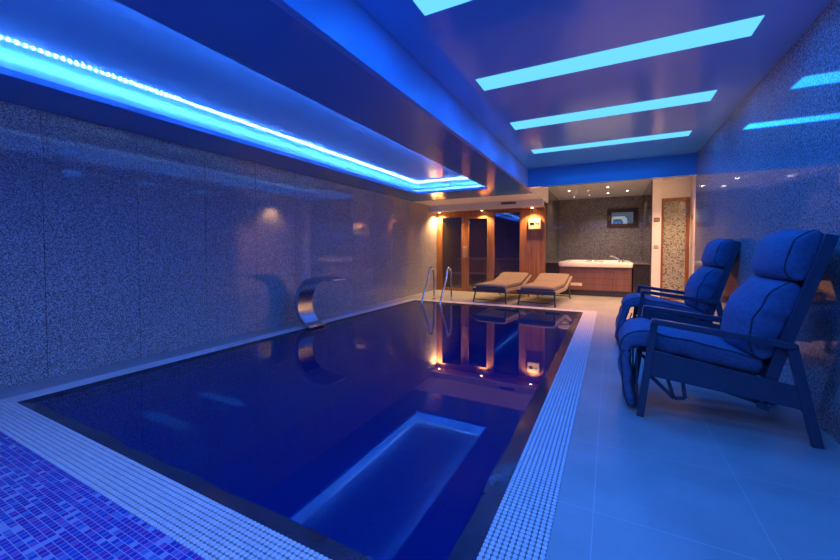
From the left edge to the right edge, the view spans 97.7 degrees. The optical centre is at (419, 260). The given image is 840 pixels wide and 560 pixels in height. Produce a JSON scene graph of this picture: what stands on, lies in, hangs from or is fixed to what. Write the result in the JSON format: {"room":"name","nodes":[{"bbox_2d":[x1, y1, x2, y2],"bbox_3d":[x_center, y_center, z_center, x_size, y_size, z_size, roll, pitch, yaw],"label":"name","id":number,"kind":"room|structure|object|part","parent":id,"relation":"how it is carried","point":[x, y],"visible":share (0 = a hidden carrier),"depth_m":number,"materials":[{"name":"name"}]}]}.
{"room":"spa","nodes":[
{"label":"spa","id":0,"kind":"room"},
{"bbox_2d":[0,100,437,389],"bbox_3d":[-1.681,-0.395,6.098,0.100,2.850,12.500,1,2,27],"label":"wall","id":1,"kind":"structure","parent":0,"point":[116,245],"depth_m":3.89,"materials":[{"name":"tile"}]},
{"bbox_2d":[0,298,411,399],"bbox_3d":[-1.795,0.997,5.508,0.275,0.100,6.520,1,2,27],"label":"ledge","id":2,"kind":"object","parent":1,"relation":"attached to","point":[38,385],"visible":0.44,"depth_m":3.69,"materials":[{"name":"grey tile"}]},
{"bbox_2d":[433,205,545,212],"bbox_3d":[1.656,-1.285,9.290,2.870,0.030,0.360,1,2,27],"label":"soffit","id":3,"kind":"structure","parent":1,"relation":"attached to","point":[543,206],"depth_m":9.15,"materials":[{"name":"brown paint"}]},
{"bbox_2d":[0,0,539,205],"bbox_3d":[-0.775,-1.323,4.645,2.820,0.045,10.800,1,2,27],"label":"ceiling","id":4,"kind":"structure","parent":0,"point":[259,35],"depth_m":2.89,"materials":[{"name":"paint"}]},
{"bbox_2d":[0,0,479,189],"bbox_3d":[-1.143,-1.460,3.931,2.820,0.050,9.200,1,2,27],"label":"cove","id":5,"kind":"object","parent":4,"relation":"attached to","point":[108,49],"visible":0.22,"depth_m":2.94,"materials":[{"name":"white paint"}]},
{"bbox_2d":[412,185,483,191],"bbox_3d":[-1.219,-1.376,3.775,2.330,0.110,8.850,1,2,27],"label":"cove","id":6,"kind":"object","parent":5,"relation":"attached to","point":[469,186],"visible":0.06,"depth_m":7.76,"materials":[{"name":"white paint"}]},
{"bbox_2d":[430,199,542,211],"bbox_3d":[1.560,-1.342,9.102,2.870,0.165,0.060,1,2,27],"label":"soffit","id":7,"kind":"structure","parent":4,"relation":"attached to","point":[536,202],"depth_m":9.04,"materials":[{"name":"white paint"}]},
{"bbox_2d":[501,201,515,204],"bbox_3d":[2.115,-1.365,8.771,0.360,0.060,0.019,1,2,27],"label":"vent grille","id":8,"kind":"object","parent":7,"relation":"attached to","point":[514,202],"visible":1,"depth_m":8.77,"materials":[{"name":"black metal"}]},
{"bbox_2d":[48,327,576,559],"bbox_3d":[-0.043,1.678,4.578,3.360,1.290,5.995,1,2,27],"label":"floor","id":9,"kind":"structure","parent":0,"point":[576,327],"depth_m":1.78,"materials":[{"name":"tile"}]},
{"bbox_2d":[17,300,582,559],"bbox_3d":[-0.014,1.033,4.582,3.390,0.119,6.090,1,2,27],"label":"rim","id":10,"kind":"object","parent":9,"relation":"on","point":[468,546],"visible":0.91,"depth_m":1.86,"materials":[{"name":"tile"}]},
{"bbox_2d":[294,276,344,327],"bbox_3d":[-1.432,0.591,5.264,0.707,0.727,0.330,1,2,27],"label":"spout","id":11,"kind":"object","parent":10,"relation":"on","point":[303,305],"visible":1,"depth_m":5.29,"materials":[{"name":"metal"}]},
{"bbox_3d":[-1.538,0.946,5.329,0.175,0.009,0.330,1,2,27],"label":"plate","id":12,"kind":"part","parent":11,"relation":"part of","materials":[{"name":"metal"}]},
{"bbox_2d":[36,302,575,559],"bbox_3d":[-0.027,0.992,4.573,3.285,0.001,5.955,1,2,27],"label":"pool water","id":13,"kind":"object","parent":9,"relation":"in","point":[382,434],"visible":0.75,"depth_m":2.45,"materials":[{"name":"blue liquid"}]},
{"bbox_2d":[0,290,839,559],"bbox_3d":[1.314,1.000,5.374,5.920,0.100,13.900,1,2,27],"label":"floor","id":14,"kind":"structure","parent":0,"point":[709,474],"depth_m":1.69,"materials":[{"name":"beige tile"}]},
{"bbox_2d":[0,398,331,559],"bbox_3d":[-1.540,1.095,1.825,3.565,0.090,0.210,1,2,27],"label":"grate","id":15,"kind":"object","parent":14,"relation":"on","point":[208,529],"visible":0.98,"depth_m":1.64,"materials":[{"name":"white plastic"}]},
{"bbox_2d":[9,298,416,406],"bbox_3d":[-1.547,0.992,5.498,0.175,0.090,6.310,1,2,27],"label":"grate","id":16,"kind":"object","parent":14,"relation":"in","point":[65,386],"visible":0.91,"depth_m":3.56,"materials":[{"name":"white plastic"}]},
{"bbox_2d":[421,266,452,304],"bbox_3d":[0.355,0.985,7.873,0.510,1.690,0.735,1,2,27],"label":"pool ladder","id":17,"kind":"object","parent":14,"relation":"on","point":[430,267],"visible":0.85,"depth_m":7.98,"materials":[{"name":"silver metal"}]},
{"bbox_3d":[0.167,0.983,7.966,0.042,1.690,0.692,1,2,27],"label":"rail","id":18,"kind":"part","parent":17,"relation":"part of","materials":[{"name":"silver metal"}]},
{"bbox_3d":[0.540,0.988,7.773,0.042,1.690,0.692,1,2,27],"label":"rail","id":19,"kind":"part","parent":17,"relation":"part of","materials":[{"name":"silver metal"}]},
{"bbox_2d":[437,208,545,295],"bbox_3d":[2.105,-0.250,10.196,2.840,2.130,1.750,1,2,27],"label":"cabin","id":20,"kind":"object","parent":14,"relation":"on","point":[477,247],"visible":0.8,"depth_m":10.13,"materials":[{"name":"brown wood"}]},
{"bbox_3d":[0.554,-0.233,10.116,0.160,2.100,0.080,1,2,27],"label":"post","id":21,"kind":"part","parent":20,"relation":"part of","materials":[{"name":"brown wood"}]},
{"bbox_3d":[1.193,-0.203,9.785,0.160,1.920,0.080,1,2,27],"label":"post","id":22,"kind":"part","parent":20,"relation":"part of","materials":[{"name":"brown wood"}]},
{"bbox_3d":[1.194,-0.216,9.706,0.115,0.290,0.040,1,2,27],"label":"handle","id":23,"kind":"part","parent":20,"relation":"part of","materials":[{"name":"brown wood"}]},
{"bbox_3d":[1.270,-1.209,9.720,1.450,0.125,0.075,1,2,27],"label":"rail","id":24,"kind":"part","parent":20,"relation":"part of","materials":[{"name":"brown wood"}]},
{"bbox_3d":[1.515,-0.193,9.592,0.580,1.890,0.048,1,2,27],"label":"door","id":25,"kind":"part","parent":20,"relation":"part of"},
{"bbox_3d":[1.625,0.795,9.591,2.250,0.075,0.077,1,2,27],"label":"rail","id":26,"kind":"part","parent":20,"relation":"part of","materials":[{"name":"brown wood"}]},
{"bbox_3d":[1.850,-0.194,9.445,0.140,1.920,0.080,1,2,27],"label":"post","id":27,"kind":"part","parent":20,"relation":"part of","materials":[{"name":"brown wood"}]},
{"bbox_3d":[2.198,-1.228,9.239,0.640,0.060,0.075,1,2,27],"label":"rail","id":28,"kind":"part","parent":20,"relation":"part of","materials":[{"name":"brown wood"}]},
{"bbox_3d":[2.552,-0.239,9.081,0.160,2.030,0.080,1,2,27],"label":"post","id":29,"kind":"part","parent":20,"relation":"part of","materials":[{"name":"brown wood"}]},
{"bbox_2d":[528,219,540,228],"bbox_3d":[2.770,-0.873,8.865,0.290,0.250,0.077,1,2,27],"label":"control panel","id":30,"kind":"object","parent":20,"relation":"attached to","point":[532,223],"visible":1,"depth_m":8.83,"materials":[{"name":"beige plastic"}]},
{"bbox_3d":[2.815,-0.200,8.948,0.430,2.100,0.076,1,2,27],"label":"wood panel","id":31,"kind":"part","parent":20,"relation":"part of","materials":[{"name":"brown wood"}]},
{"bbox_2d":[417,299,583,313],"bbox_3d":[1.436,0.939,7.382,3.390,0.090,0.220,1,2,27],"label":"grate","id":32,"kind":"object","parent":14,"relation":"in","point":[417,299],"visible":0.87,"depth_m":7.28,"materials":[{"name":"white plastic"}]},
{"bbox_2d":[473,272,531,303],"bbox_3d":[1.901,0.591,8.303,0.746,0.562,1.730,1,2,34],"label":"sun lounger","id":33,"kind":"object","parent":14,"relation":"on","point":[505,282],"visible":0.98,"depth_m":7.97,"materials":[{"name":"beige fabric"}]},
{"bbox_3d":[1.427,0.618,7.598,0.732,0.070,0.030,1,2,34],"label":"rail","id":34,"kind":"part","parent":33,"relation":"part of","materials":[{"name":"black metal"}]},
{"bbox_3d":[1.895,0.447,8.291,0.665,0.272,1.611,1,2,34],"label":"mattress","id":35,"kind":"part","parent":33,"relation":"part of","materials":[{"name":"beige fabric"}]},
{"bbox_3d":[2.200,0.501,8.118,0.032,0.265,1.700,1,2,34],"label":"rail","id":36,"kind":"part","parent":33,"relation":"part of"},
{"bbox_2d":[477,310,596,559],"bbox_3d":[1.591,1.040,3.756,0.220,0.090,6.520,1,2,27],"label":"grate","id":37,"kind":"object","parent":14,"relation":"in","point":[521,528],"visible":0.98,"depth_m":1.81,"materials":[{"name":"white plastic"}]},
{"bbox_2d":[517,273,571,307],"bbox_3d":[2.726,0.602,7.901,0.746,0.562,1.730,1,2,32],"label":"sun lounger","id":38,"kind":"object","parent":14,"relation":"on","point":[552,284],"visible":1,"depth_m":7.55,"materials":[{"name":"beige fabric"}]},
{"bbox_3d":[2.271,0.630,7.183,0.732,0.070,0.030,1,2,32],"label":"rail","id":39,"kind":"part","parent":38,"relation":"part of","materials":[{"name":"metal"}]},
{"bbox_3d":[2.721,0.458,7.889,0.665,0.272,1.611,1,2,32],"label":"mattress","id":40,"kind":"part","parent":38,"relation":"part of","materials":[{"name":"beige fabric"}]},
{"bbox_3d":[3.030,0.512,7.723,0.032,0.265,1.700,1,2,32],"label":"rail","id":41,"kind":"part","parent":38,"relation":"part of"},
{"bbox_2d":[558,255,632,296],"bbox_3d":[4.611,0.339,9.638,1.650,0.985,2.145,1,2,27],"label":"hot tub","id":42,"kind":"object","parent":14,"relation":"on","point":[606,278],"visible":0.92,"depth_m":8.71,"materials":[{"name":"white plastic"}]},
{"bbox_3d":[3.801,0.581,8.928,0.260,0.070,0.008,1,2,27],"label":"label plate","id":43,"kind":"part","parent":42,"relation":"part of","materials":[{"name":"beige plastic"}]},
{"bbox_3d":[3.986,0.443,8.847,1.140,0.560,0.030,1,2,27],"label":"cladding panel","id":44,"kind":"part","parent":42,"relation":"part of","materials":[{"name":"brown wood"}]},
{"bbox_3d":[4.663,0.453,8.495,0.375,0.560,0.032,1,2,27],"label":"cladding panel","id":45,"kind":"part","parent":42,"relation":"part of","materials":[{"name":"brown wood"}]},
{"bbox_2d":[546,263,649,294],"bbox_3d":[4.736,0.438,9.850,2.210,0.775,2.580,1,2,27],"label":"plinth","id":46,"kind":"object","parent":14,"relation":"on","point":[640,272],"visible":0.19,"depth_m":8.30,"materials":[{"name":"stone"}]},
{"bbox_2d":[546,260,649,264],"bbox_3d":[4.732,0.038,9.829,2.210,0.025,2.600,1,2,27],"label":"ledge","id":47,"kind":"object","parent":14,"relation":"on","point":[554,261],"visible":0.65,"depth_m":9.16,"materials":[{"name":"grey stone"}]},
{"bbox_2d":[615,238,740,347],"bbox_3d":[2.887,0.370,4.238,1.122,1.232,0.702,1,2,27],"label":"recliner chair","id":48,"kind":"object","parent":14,"relation":"on","point":[704,289],"visible":0.84,"depth_m":3.92,"materials":[{"name":"blue fabric"}]},
{"bbox_3d":[2.748,0.653,4.684,0.113,0.636,0.028,1,2,27],"label":"leg","id":49,"kind":"part","parent":48,"relation":"part of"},
{"bbox_3d":[2.449,0.670,4.107,0.113,0.636,0.028,1,2,27],"label":"leg","id":50,"kind":"part","parent":48,"relation":"part of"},
{"bbox_3d":[3.075,0.378,4.507,0.700,0.117,0.052,1,2,27],"label":"armrest","id":51,"kind":"part","parent":48,"relation":"part of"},
{"bbox_2d":[621,293,702,313],"bbox_3d":[2.791,0.523,4.291,0.755,0.220,0.570,1,2,27],"label":"seat cushion","id":52,"kind":"object","parent":48,"relation":"on","point":[630,300],"depth_m":4.13,"materials":[{"name":"blue fabric"}]},
{"bbox_3d":[2.776,0.394,3.930,0.700,0.117,0.052,1,2,27],"label":"armrest","id":53,"kind":"part","parent":48,"relation":"part of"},
{"bbox_3d":[2.787,0.666,3.939,0.762,0.255,0.022,1,2,27],"label":"rail","id":54,"kind":"part","parent":48,"relation":"part of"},
{"bbox_2d":[684,265,722,310],"bbox_3d":[3.145,0.298,4.101,0.310,0.485,0.580,1,2,27],"label":"cushion","id":55,"kind":"object","parent":48,"relation":"on","point":[706,282],"depth_m":3.88,"materials":[{"name":"blue fabric"}]},
{"bbox_2d":[701,238,733,266],"bbox_3d":[3.249,-0.084,4.035,0.239,0.312,0.575,1,2,27],"label":"cushion","id":56,"kind":"object","parent":48,"relation":"on","point":[719,252],"depth_m":3.81,"materials":[{"name":"blue fabric"}]},
{"bbox_3d":[3.119,0.715,3.761,0.166,0.569,0.028,1,2,27],"label":"leg","id":57,"kind":"part","parent":48,"relation":"part of","materials":[{"name":"wood"}]},
{"bbox_2d":[618,230,839,448],"bbox_3d":[1.960,0.418,2.522,1.051,1.232,0.702,1,2,27],"label":"recliner chair","id":58,"kind":"object","parent":14,"relation":"on","point":[761,321],"visible":1,"depth_m":2.22,"materials":[{"name":"blue fabric"}]},
{"bbox_3d":[1.595,0.807,2.723,0.023,0.356,0.500,1,2,27],"label":"leg rest frame","id":59,"kind":"part","parent":58,"relation":"part of","materials":[{"name":"metal"}]},
{"bbox_3d":[1.789,0.701,2.985,0.113,0.636,0.028,1,2,27],"label":"leg","id":60,"kind":"part","parent":58,"relation":"part of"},
{"bbox_3d":[1.490,0.717,2.408,0.113,0.636,0.028,1,2,27],"label":"leg","id":61,"kind":"part","parent":58,"relation":"part of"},
{"bbox_3d":[2.116,0.425,2.808,0.700,0.117,0.052,1,2,27],"label":"armrest","id":62,"kind":"part","parent":58,"relation":"part of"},
{"bbox_2d":[618,318,762,371],"bbox_3d":[1.832,0.571,2.592,0.755,0.220,0.570,1,2,27],"label":"seat cushion","id":63,"kind":"object","parent":58,"relation":"on","point":[728,353],"depth_m":2.38,"materials":[{"name":"blue fabric"}]},
{"bbox_3d":[2.122,0.698,2.806,0.762,0.255,0.022,1,2,27],"label":"rail","id":64,"kind":"part","parent":58,"relation":"part of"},
{"bbox_3d":[1.817,0.441,2.231,0.700,0.117,0.052,1,2,27],"label":"armrest","id":65,"kind":"part","parent":58,"relation":"part of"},
{"bbox_3d":[1.828,0.714,2.240,0.762,0.255,0.022,1,2,27],"label":"rail","id":66,"kind":"part","parent":58,"relation":"part of","materials":[{"name":"wood"}]},
{"bbox_2d":[720,275,800,358],"bbox_3d":[2.187,0.345,2.402,0.310,0.485,0.580,1,2,27],"label":"cushion","id":67,"kind":"object","parent":58,"relation":"on","point":[769,306],"depth_m":2.19,"materials":[{"name":"blue fabric"}]},
{"bbox_3d":[2.460,0.747,2.639,0.166,0.569,0.028,1,2,27],"label":"leg","id":68,"kind":"part","parent":58,"relation":"part of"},
{"bbox_3d":[2.321,0.263,2.331,0.232,0.785,0.544,1,2,27],"label":"panel","id":69,"kind":"part","parent":58,"relation":"part of","materials":[{"name":"blue fabric"}]},
{"bbox_2d":[751,230,822,280],"bbox_3d":[2.291,-0.037,2.336,0.239,0.312,0.575,1,2,27],"label":"cushion","id":70,"kind":"object","parent":58,"relation":"on","point":[784,255],"depth_m":2.13,"materials":[{"name":"blue fabric"}]},
{"bbox_3d":[2.161,0.763,2.062,0.166,0.569,0.028,1,2,27],"label":"leg","id":71,"kind":"part","parent":58,"relation":"part of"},
{"bbox_2d":[544,189,558,272],"bbox_3d":[3.728,-0.514,10.334,0.050,2.650,2.600,1,2,27],"label":"wall","id":72,"kind":"structure","parent":0,"point":[552,207],"depth_m":10.10,"materials":[{"name":"grey tile"}]},
{"bbox_2d":[355,0,832,169],"bbox_3d":[1.160,-1.618,2.424,2.550,0.100,8.650,1,2,27],"label":"ceiling","id":73,"kind":"structure","parent":0,"point":[459,45],"depth_m":2.91,"materials":[{"name":"paint"}]},
{"bbox_2d":[270,0,528,188],"bbox_3d":[0.037,-1.472,3.088,0.050,0.430,8.790,1,2,27],"label":"beam","id":74,"kind":"structure","parent":73,"relation":"attached to","point":[345,25],"depth_m":2.61,"materials":[{"name":"paint"}]},
{"bbox_2d":[413,0,471,15],"bbox_3d":[0.833,-1.559,1.798,1.927,0.024,0.235,1,2,27],"label":"ceiling light panel","id":75,"kind":"object","parent":73,"relation":"attached to","point":[427,7],"visible":1,"depth_m":2.24,"materials":[{"name":"plastic"}]},
{"bbox_2d":[531,131,690,153],"bbox_3d":[2.595,-1.653,5.160,1.963,0.024,0.230,1,2,27],"label":"ceiling light panel","id":76,"kind":"object","parent":73,"relation":"attached to","point":[684,133],"visible":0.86,"depth_m":5.11,"materials":[{"name":"plastic"}]},
{"bbox_2d":[528,153,696,187],"bbox_3d":[3.402,-1.559,6.215,3.050,0.430,0.140,1,2,27],"label":"beam","id":77,"kind":"structure","parent":73,"relation":"attached to","point":[684,165],"depth_m":6.19,"materials":[{"name":"paint"}]},
{"bbox_2d":[510,90,716,129],"bbox_3d":[1.986,-1.621,4.007,1.943,0.024,0.280,1,2,27],"label":"ceiling light panel","id":78,"kind":"object","parent":73,"relation":"attached to","point":[702,96],"visible":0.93,"depth_m":3.94,"materials":[{"name":"plastic"}]},
{"bbox_2d":[476,15,764,90],"bbox_3d":[1.402,-1.589,2.896,1.927,0.024,0.250,1,2,27],"label":"ceiling light panel","id":79,"kind":"object","parent":73,"relation":"attached to","point":[746,27],"visible":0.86,"depth_m":2.79,"materials":[{"name":"plastic"}]},
{"bbox_2d":[559,195,641,260],"bbox_3d":[5.352,-0.533,11.013,2.210,2.650,0.100,1,2,27],"label":"wall","id":80,"kind":"structure","parent":0,"point":[584,234],"depth_m":10.99,"materials":[{"name":"grey tile"}]},
{"bbox_2d":[607,208,637,227],"bbox_3d":[5.878,-1.228,10.659,0.790,0.560,0.110,1,2,27],"label":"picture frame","id":81,"kind":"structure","parent":80,"relation":"in","point":[617,210],"depth_m":10.64,"materials":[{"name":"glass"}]},
{"bbox_3d":[5.886,-1.228,10.675,0.640,0.410,0.055,1,2,27],"label":"sash","id":82,"kind":"part","parent":81,"relation":"part of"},
{"bbox_2d":[548,176,692,199],"bbox_3d":[4.565,-1.840,8.562,3.150,0.100,5.110,1,2,27],"label":"ceiling","id":83,"kind":"structure","parent":0,"point":[636,188],"depth_m":9.41,"materials":[{"name":"white paint"}]},
{"bbox_2d":[528,187,547,202],"bbox_3d":[2.612,-1.611,8.059,0.050,0.430,2.410,1,2,27],"label":"beam","id":84,"kind":"structure","parent":83,"relation":"attached to","point":[542,193],"depth_m":8.23,"materials":[{"name":"white paint"}]},
{"bbox_2d":[641,180,652,294],"bbox_3d":[5.726,-0.485,9.300,0.030,2.650,2.600,1,2,27],"label":"wall","id":85,"kind":"structure","parent":0,"point":[647,197],"depth_m":8.81,"materials":[{"name":"grey tile"}]},
{"bbox_2d":[651,178,690,296],"bbox_3d":[5.612,-0.450,8.036,0.930,2.650,0.250,1,2,27],"label":"wall","id":86,"kind":"structure","parent":0,"point":[673,188],"depth_m":8.08,"materials":[{"name":"white paint"}]},
{"bbox_2d":[660,197,689,299],"bbox_3d":[5.596,-0.246,8.087,0.540,2.240,0.105,1,2,27],"label":"door","id":87,"kind":"structure","parent":86,"relation":"in","point":[675,213],"depth_m":8.07,"materials":[{"name":"tile"}]},
{"bbox_2d":[689,176,693,276],"bbox_3d":[5.308,-0.414,6.781,0.115,2.650,2.560,1,2,27],"label":"wall","id":88,"kind":"structure","parent":0,"point":[692,178],"depth_m":7.79,"materials":[{"name":"white paint"}]},
{"bbox_2d":[694,0,839,443],"bbox_3d":[2.345,-0.252,1.848,0.120,2.800,8.650,1,2,27],"label":"wall","id":89,"kind":"structure","parent":0,"point":[773,166],"depth_m":2.65,"materials":[{"name":"tile"}]},
{"bbox_2d":[692,175,695,273],"bbox_3d":[4.503,-0.194,5.683,0.430,2.270,0.140,1,2,27],"label":"door frame","id":90,"kind":"structure","parent":89,"relation":"attached to","point":[695,175],"depth_m":5.78,"materials":[{"name":"white paint"}]},
{"label":"outside","id":91,"kind":"structure","parent":0,"visible":0},
{"bbox_3d":[7.409,-0.519,13.215,7.000,0.100,5.700,1,2,27],"label":"ground","id":92,"kind":"structure","parent":91,"visible":0},
{"bbox_2d":[612,216,626,223],"bbox_3d":[6.535,-0.983,12.078,0.480,0.890,0.300,1,2,27],"label":"arch","id":93,"kind":"object","parent":92,"relation":"on","point":[623,219],"visible":0.48,"depth_m":11.91,"materials":[{"name":"white"}]}
]}

